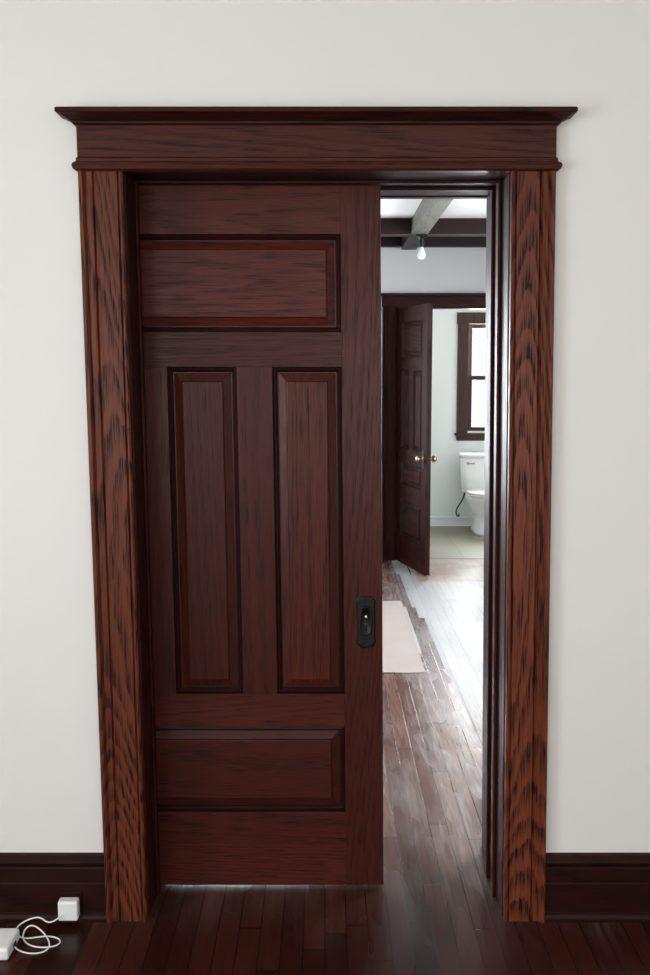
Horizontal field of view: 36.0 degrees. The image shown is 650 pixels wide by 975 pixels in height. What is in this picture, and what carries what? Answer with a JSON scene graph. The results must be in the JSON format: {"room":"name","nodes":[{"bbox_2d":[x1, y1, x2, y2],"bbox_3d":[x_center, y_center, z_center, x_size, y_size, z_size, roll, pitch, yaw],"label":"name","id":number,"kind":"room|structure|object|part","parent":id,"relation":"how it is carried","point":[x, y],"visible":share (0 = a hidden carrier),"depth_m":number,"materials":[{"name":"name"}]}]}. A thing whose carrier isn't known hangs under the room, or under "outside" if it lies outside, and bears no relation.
{"room":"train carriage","nodes":[
{"label":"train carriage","id":0,"kind":"room"},
{"bbox_2d":[0,0,649,852],"bbox_3d":[0.000,-0.099,2.998,5.200,2.720,0.380,0,7,0],"label":"wall","id":1,"kind":"structure","parent":0,"point":[593,56],"depth_m":2.76,"materials":[{"name":"paint"}]},
{"bbox_2d":[0,853,105,922],"bbox_3d":[-1.621,1.175,2.938,1.957,0.201,0.030,0,7,0],"label":"baseboard","id":2,"kind":"structure","parent":1,"relation":"attached to","point":[31,884],"depth_m":2.94,"materials":[{"name":"brown wood"}]},
{"bbox_2d":[58,897,79,920],"bbox_3d":[-0.747,1.229,2.918,0.058,0.060,0.036,0,7,0],"label":"power adapter","id":3,"kind":"object","parent":2,"relation":"attached to","point":[68,907],"visible":0.98,"depth_m":2.90,"materials":[{"name":"white plastic"}]},
{"bbox_2d":[60,891,81,911],"bbox_3d":[-0.746,1.216,2.937,0.064,0.064,0.006,0,7,0],"label":"wall outlet","id":4,"kind":"object","parent":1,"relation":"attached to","point":[78,894],"visible":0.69,"depth_m":2.93,"materials":[{"name":"brown plastic"}]},
{"bbox_2d":[78,171,160,922],"bbox_3d":[-0.593,0.201,2.902,0.146,2.146,0.184,0,7,0],"label":"door frame","id":5,"kind":"structure","parent":1,"relation":"attached to","point":[101,193],"depth_m":2.82,"materials":[{"name":"brown wood"}]},
{"bbox_2d":[139,185,383,884],"bbox_3d":[-0.358,0.173,3.028,1.082,2.152,0.050,0,7,0],"label":"door","id":6,"kind":"structure","parent":1,"relation":"in","point":[163,209],"depth_m":3.01,"materials":[{"name":"brown wood"}]},
{"bbox_3d":[-0.513,0.136,3.026,0.116,0.993,0.045,0,7,0],"label":"muntin","id":7,"kind":"part","parent":6,"relation":"part of","materials":[{"name":"brown wood"}]},
{"bbox_3d":[-0.358,0.137,3.012,0.216,0.993,0.018,0,7,0],"label":"panel","id":8,"kind":"part","parent":6,"relation":"part of","materials":[{"name":"brown wood"}]},
{"bbox_3d":[-0.368,-0.817,2.916,0.827,0.159,0.045,0,7,0],"label":"rail","id":9,"kind":"part","parent":6,"relation":"part of","materials":[{"name":"brown wood"}]},
{"bbox_3d":[-0.366,-0.597,2.928,0.828,0.281,0.018,0,7,0],"label":"panel","id":10,"kind":"part","parent":6,"relation":"part of","materials":[{"name":"brown wood"}]},
{"bbox_3d":[-0.364,-0.408,2.963,0.826,0.102,0.045,0,7,0],"label":"rail","id":11,"kind":"part","parent":6,"relation":"part of","materials":[{"name":"brown wood"}]},
{"bbox_3d":[-0.352,0.681,3.088,0.826,0.105,0.045,0,7,0],"label":"rail","id":12,"kind":"part","parent":6,"relation":"part of","materials":[{"name":"brown wood"}]},
{"bbox_3d":[-0.350,0.870,3.097,0.828,0.273,0.018,0,7,0],"label":"panel","id":13,"kind":"part","parent":6,"relation":"part of","materials":[{"name":"brown wood"}]},
{"bbox_3d":[-0.347,1.123,3.139,0.828,0.239,0.045,0,7,0],"label":"rail","id":14,"kind":"part","parent":6,"relation":"part of","materials":[{"name":"brown wood"}]},
{"bbox_3d":[-0.203,0.136,3.026,0.116,0.993,0.045,0,7,0],"label":"muntin","id":15,"kind":"part","parent":6,"relation":"part of","materials":[{"name":"brown wood"}]},
{"bbox_3d":[-0.048,0.137,3.012,0.216,0.993,0.018,0,7,0],"label":"panel","id":16,"kind":"part","parent":6,"relation":"part of","materials":[{"name":"brown wood"}]},
{"bbox_3d":[0.113,0.173,3.030,0.140,2.152,0.045,0,7,0],"label":"lock stile","id":17,"kind":"part","parent":6,"relation":"part of","materials":[{"name":"brown wood"}]},
{"bbox_3d":[0.124,0.407,3.032,0.059,0.160,0.005,0,7,0],"label":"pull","id":18,"kind":"part","parent":6,"relation":"part of","materials":[{"name":"black metal"}]},
{"bbox_2d":[54,106,577,126],"bbox_3d":[-0.023,-0.988,2.669,1.378,0.038,0.072,0,7,0],"label":"crown molding","id":19,"kind":"structure","parent":1,"relation":"attached to","point":[77,115],"depth_m":2.65,"materials":[{"name":"brown wood"}]},
{"bbox_2d":[71,157,561,172],"bbox_3d":[-0.022,-0.871,2.698,1.316,0.037,0.041,0,7,0],"label":"fillet","id":20,"kind":"object","parent":1,"relation":"attached to","point":[124,164],"depth_m":2.68,"materials":[{"name":"brown wood"}]},
{"bbox_2d":[134,180,498,198],"bbox_3d":[-0.022,-0.946,2.975,1.295,0.132,0.292,0,7,0],"label":"trim","id":21,"kind":"structure","parent":1,"relation":"attached to","point":[139,182],"depth_m":2.84,"materials":[{"name":"brown wood"}]},
{"bbox_2d":[76,125,556,156],"bbox_3d":[-0.022,-0.931,2.698,1.289,0.082,0.027,0,7,0],"label":"frieze","id":22,"kind":"object","parent":1,"relation":"attached to","point":[92,140],"visible":0.86,"depth_m":2.68,"materials":[{"name":"brown wood"}]},
{"bbox_2d":[126,173,508,180],"bbox_3d":[-0.022,-0.880,2.794,1.100,0.026,0.152,0,7,0],"label":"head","id":23,"kind":"object","parent":1,"relation":"attached to","point":[134,176],"visible":0.32,"depth_m":2.78},
{"bbox_2d":[381,185,495,877],"bbox_3d":[0.037,0.158,3.159,1.217,2.172,0.184,0,7,0],"label":"door frame","id":24,"kind":"structure","parent":1,"relation":"attached to","point":[488,196],"depth_m":3.13,"materials":[{"name":"brown wood"}]},
{"bbox_2d":[484,188,494,877],"bbox_3d":[0.508,0.179,3.089,0.033,2.146,0.040,0,7,0],"label":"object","id":25,"kind":"object","parent":1,"relation":"attached to","point":[492,192],"visible":0.87,"depth_m":3.07,"materials":[{"name":"brown wood"}]},
{"bbox_2d":[490,180,501,896],"bbox_3d":[0.508,0.193,2.974,0.033,2.146,0.040,0,7,0],"label":"door jamb","id":26,"kind":"object","parent":1,"relation":"attached to","point":[499,185],"visible":0.96,"depth_m":2.95,"materials":[{"name":"brown wood"}]},
{"bbox_2d":[495,171,555,922],"bbox_3d":[0.574,0.201,2.902,0.144,2.146,0.184,0,7,0],"label":"door frame","id":27,"kind":"structure","parent":1,"relation":"attached to","point":[532,193],"depth_m":2.82,"materials":[{"name":"brown wood"}]},
{"bbox_2d":[545,853,649,922],"bbox_3d":[1.623,1.175,2.938,1.954,0.201,0.030,0,7,0],"label":"baseboard","id":28,"kind":"structure","parent":1,"relation":"attached to","point":[579,887],"depth_m":2.94,"materials":[{"name":"brown wood"}]},
{"bbox_2d":[0,526,649,974],"bbox_3d":[0.050,1.125,4.508,5.500,0.062,12.500,0,7,0],"label":"floor","id":29,"kind":"structure","parent":0,"point":[435,911],"depth_m":3.02,"materials":[{"name":"brown wood"}]},
{"bbox_2d":[0,928,19,959],"bbox_3d":[-0.916,1.275,2.794,0.098,0.036,0.110,0,7,0],"label":"brick","id":30,"kind":"object","parent":29,"relation":"on","point":[9,937],"visible":1,"depth_m":2.78,"materials":[{"name":"white plastic"}]},
{"bbox_2d":[14,915,61,953],"bbox_3d":[-0.818,1.267,2.837,0.141,0.042,0.135,0,7,0],"label":"charging cable","id":31,"kind":"object","parent":29,"relation":"on","point":[45,935],"visible":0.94,"depth_m":2.85,"materials":[{"name":"white plastic"}]},
{"bbox_2d":[382,601,424,672],"bbox_3d":[0.095,0.897,6.213,0.890,0.003,1.700,0,7,0],"label":"rug","id":32,"kind":"object","parent":29,"relation":"on","point":[400,651],"visible":0.21,"depth_m":5.95,"materials":[{"name":"white fabric"}]},
{"bbox_2d":[455,452,484,535],"bbox_3d":[1.586,0.056,10.106,0.487,0.783,0.733,0,7,0],"label":"toilet","id":33,"kind":"object","parent":29,"relation":"on","point":[472,464],"visible":0.65,"depth_m":10.14,"materials":[{"name":"ceramic"}]},
{"bbox_3d":[1.600,-0.331,10.226,0.460,0.040,0.218,0,7,0],"label":"tank lid","id":34,"kind":"part","parent":33,"relation":"part of","materials":[{"name":"ceramic"}]},
{"bbox_3d":[1.600,-0.133,10.252,0.440,0.360,0.200,0,7,0],"label":"tank","id":35,"kind":"part","parent":33,"relation":"part of","materials":[{"name":"ceramic"}]},
{"bbox_3d":[1.600,0.260,10.076,0.372,0.386,0.600,0,7,0],"label":"bowl","id":36,"kind":"part","parent":33,"relation":"part of","materials":[{"name":"ceramic"}]},
{"bbox_3d":[1.600,0.066,9.983,0.376,0.020,0.486,0,7,0],"label":"seat","id":37,"kind":"part","parent":33,"relation":"part of","materials":[{"name":"white plastic"}]},
{"bbox_3d":[1.600,0.045,9.980,0.372,0.021,0.482,0,7,0],"label":"seat lid","id":38,"kind":"part","parent":33,"relation":"part of","materials":[{"name":"white plastic"}]},
{"bbox_2d":[359,606,372,635],"bbox_3d":[0.124,0.404,3.027,0.040,0.092,0.004,0,7,0],"label":"door pull","id":39,"kind":"object","parent":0,"point":[365,610],"depth_m":3.03,"materials":[{"name":"black metal"}]},
{"bbox_2d":[381,248,485,406],"bbox_3d":[0.050,-0.733,8.512,5.300,2.720,0.120,0,7,0],"label":"wall","id":40,"kind":"structure","parent":0,"point":[442,270],"depth_m":8.33,"materials":[{"name":"paint"}]},
{"bbox_2d":[382,307,397,560],"bbox_3d":[0.547,-0.448,8.529,0.130,2.150,0.152,0,7,0],"label":"door frame","id":41,"kind":"structure","parent":40,"relation":"attached to","point":[389,330],"depth_m":8.46,"materials":[{"name":"brown wood"}]},
{"bbox_2d":[396,303,436,575],"bbox_3d":[0.716,-0.396,8.107,0.172,2.118,0.700,-2,7,-15],"label":"door","id":42,"kind":"structure","parent":40,"relation":"in","point":[413,313],"depth_m":8.03,"materials":[{"name":"brown wood"}]},
{"bbox_3d":[0.668,-0.639,8.215,0.018,0.640,0.195,-2,7,-15],"label":"panel","id":43,"kind":"part","parent":42,"relation":"part of","materials":[{"name":"brown wood"}]},
{"bbox_3d":[0.716,0.543,8.215,0.040,0.228,0.480,-2,7,-15],"label":"rail","id":44,"kind":"part","parent":42,"relation":"part of","materials":[{"name":"brown wood"}]},
{"bbox_3d":[0.705,0.271,8.181,0.018,0.320,0.480,-2,7,-15],"label":"panel","id":45,"kind":"part","parent":42,"relation":"part of","materials":[{"name":"brown wood"}]},
{"bbox_3d":[0.705,-0.096,8.139,0.018,0.180,0.480,-2,7,-15],"label":"panel","id":46,"kind":"part","parent":42,"relation":"part of","materials":[{"name":"brown wood"}]},
{"bbox_3d":[0.716,0.052,8.159,0.040,0.120,0.480,-2,7,-15],"label":"rail","id":47,"kind":"part","parent":42,"relation":"part of","materials":[{"name":"brown wood"}]},
{"bbox_3d":[0.716,-0.246,8.124,0.040,0.120,0.480,-2,7,-15],"label":"rail","id":48,"kind":"part","parent":42,"relation":"part of","materials":[{"name":"brown wood"}]},
{"bbox_3d":[0.716,-0.623,8.081,0.040,0.640,0.090,-2,7,-15],"label":"muntin","id":49,"kind":"part","parent":42,"relation":"part of","materials":[{"name":"brown wood"}]},
{"bbox_3d":[0.716,-0.996,8.038,0.040,0.110,0.480,-2,7,-15],"label":"rail","id":50,"kind":"part","parent":42,"relation":"part of","materials":[{"name":"brown wood"}]},
{"bbox_3d":[0.705,-1.189,8.013,0.018,0.280,0.480,-2,7,-15],"label":"panel","id":51,"kind":"part","parent":42,"relation":"part of","materials":[{"name":"brown wood"}]},
{"bbox_3d":[0.716,-1.388,7.993,0.040,0.120,0.480,-2,7,-15],"label":"rail","id":52,"kind":"part","parent":42,"relation":"part of","materials":[{"name":"brown wood"}]},
{"bbox_3d":[0.742,-0.607,7.941,0.018,0.640,0.195,-2,7,-15],"label":"panel","id":53,"kind":"part","parent":42,"relation":"part of","materials":[{"name":"brown wood"}]},
{"bbox_3d":[0.740,-0.222,7.831,0.066,0.056,0.056,-2,7,-15],"label":"knob","id":54,"kind":"part","parent":42,"relation":"part of","materials":[{"name":"gold metal"}]},
{"bbox_3d":[0.770,-0.218,7.840,0.004,0.150,0.050,-2,7,-15],"label":"knob plate","id":55,"kind":"part","parent":42,"relation":"part of","materials":[{"name":"metal"}]},
{"bbox_3d":[0.792,-0.363,7.824,0.040,2.118,0.110,-2,7,-15],"label":"lock stile","id":56,"kind":"part","parent":42,"relation":"part of","materials":[{"name":"brown wood"}]},
{"bbox_3d":[0.842,-0.225,7.858,0.066,0.056,0.056,-2,7,-15],"label":"knob","id":57,"kind":"part","parent":42,"relation":"part of","materials":[{"name":"gold metal"}]},
{"bbox_2d":[381,237,485,247],"bbox_3d":[0.000,-2.031,8.262,5.200,0.085,0.080,0,7,0],"label":"beam","id":58,"kind":"structure","parent":40,"relation":"attached to","point":[386,242],"depth_m":8.22,"materials":[{"name":"brown wood"}]},
{"bbox_2d":[381,293,485,295],"bbox_3d":[1.011,-1.604,8.321,1.112,0.023,0.060,0,7,0],"label":"trim","id":59,"kind":"structure","parent":40,"relation":"attached to","point":[382,294],"depth_m":8.29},
{"bbox_2d":[382,296,485,306],"bbox_3d":[1.011,-1.552,8.343,1.072,0.085,0.028,0,7,0],"label":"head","id":60,"kind":"object","parent":40,"relation":"attached to","point":[387,301],"visible":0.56,"depth_m":8.33},
{"bbox_2d":[398,307,485,308],"bbox_3d":[1.010,-1.511,8.423,0.796,0.014,0.120,0,7,0],"label":"jamb","id":61,"kind":"object","parent":40,"relation":"attached to","point":[398,307],"depth_m":8.36,"materials":[{"name":"brown wood"}]},
{"bbox_2d":[381,199,486,217],"bbox_3d":[0.000,-1.645,4.189,5.400,0.080,12.500,0,7,0],"label":"ceiling","id":62,"kind":"structure","parent":0,"point":[390,208],"depth_m":6.85,"materials":[{"name":"paint"}]},
{"bbox_2d":[402,237,418,249],"bbox_3d":[0.690,-1.966,7.827,0.120,0.113,0.800,0,7,0],"label":"beam","id":63,"kind":"structure","parent":62,"relation":"attached to","point":[408,243],"depth_m":7.89,"materials":[{"name":"brown wood"}]},
{"bbox_2d":[412,199,452,233],"bbox_3d":[0.690,-1.795,6.336,0.120,0.113,1.900,0,7,0],"label":"beam","id":64,"kind":"structure","parent":62,"relation":"attached to","point":[428,212],"depth_m":6.51,"materials":[{"name":"grey wood"}]},
{"bbox_2d":[381,218,485,236],"bbox_3d":[0.000,-1.912,7.355,5.200,0.113,0.150,0,7,0],"label":"cross beam","id":65,"kind":"structure","parent":62,"relation":"attached to","point":[390,227],"depth_m":7.28,"materials":[{"name":"brown wood"}]},
{"bbox_2d":[416,235,426,259],"bbox_3d":[0.712,-1.768,7.366,0.084,0.176,0.084,0,7,0],"label":"ceiling light bulb","id":66,"kind":"object","parent":65,"relation":"attached to","point":[421,254],"visible":1,"depth_m":7.35,"materials":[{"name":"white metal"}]},
{"bbox_3d":[0.712,-1.727,7.371,0.062,0.093,0.062,0,7,0],"label":"bulb","id":67,"kind":"part","parent":66,"relation":"part of","materials":[{"name":"white glass"}]},
{"bbox_2d":[430,309,485,516],"bbox_3d":[1.400,-0.953,10.419,2.600,2.720,0.120,0,7,0],"label":"wall","id":68,"kind":"structure","parent":0,"point":[446,494],"depth_m":10.39,"materials":[{"name":"paint"}]},
{"bbox_2d":[430,517,472,525],"bbox_3d":[1.400,0.356,10.501,2.400,0.100,0.018,0,7,0],"label":"baseboard","id":69,"kind":"structure","parent":68,"relation":"attached to","point":[434,521],"depth_m":10.50,"materials":[{"name":"paint"}]},
{"bbox_2d":[456,324,468,432],"bbox_3d":[1.423,-1.123,10.328,0.115,1.120,0.022,0,7,0],"label":"window frame","id":70,"kind":"structure","parent":68,"relation":"attached to","point":[463,329],"depth_m":10.32,"materials":[{"name":"brown wood"}]},
{"bbox_2d":[454,433,484,435],"bbox_3d":[1.800,-0.553,10.380,0.910,0.025,0.050,0,7,0],"label":"stool","id":71,"kind":"object","parent":68,"relation":"attached to","point":[455,434],"visible":0.44,"depth_m":10.35,"materials":[{"name":"brown wood"}]},
{"bbox_2d":[456,436,484,440],"bbox_3d":[1.800,-0.515,10.399,0.870,0.055,0.020,0,7,0],"label":"apron","id":72,"kind":"object","parent":68,"relation":"attached to","point":[458,438],"visible":0.44,"depth_m":10.39,"materials":[{"name":"brown wood"}]},
{"bbox_2d":[457,312,485,323],"bbox_3d":[1.800,-1.736,10.255,0.890,0.115,0.028,0,7,0],"label":"trim","id":73,"kind":"structure","parent":68,"relation":"in","point":[462,317],"depth_m":10.24,"materials":[{"name":"brown wood"}]},
{"bbox_2d":[468,324,485,430],"bbox_3d":[1.779,-1.139,10.380,0.598,1.100,0.065,0,7,0],"label":"window","id":74,"kind":"structure","parent":68,"relation":"in","point":[469,377],"depth_m":10.36,"materials":[{"name":"brown wood"}]},
{"bbox_3d":[1.501,-1.405,10.367,0.042,0.570,0.030,0,7,0],"label":"sash","id":75,"kind":"part","parent":74,"relation":"part of","materials":[{"name":"brown wood"}]},
{"bbox_3d":[1.800,-0.612,10.423,0.556,0.042,0.030,0,7,0],"label":"sash","id":76,"kind":"part","parent":74,"relation":"part of","materials":[{"name":"brown wood"}]},
{"bbox_3d":[1.800,-1.136,10.363,0.556,0.042,0.030,0,7,0],"label":"sash","id":77,"kind":"part","parent":74,"relation":"part of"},
{"bbox_3d":[1.800,-1.667,10.337,0.556,0.042,0.030,0,7,0],"label":"sash","id":78,"kind":"part","parent":74,"relation":"part of","materials":[{"name":"brown wood"}]}
]}

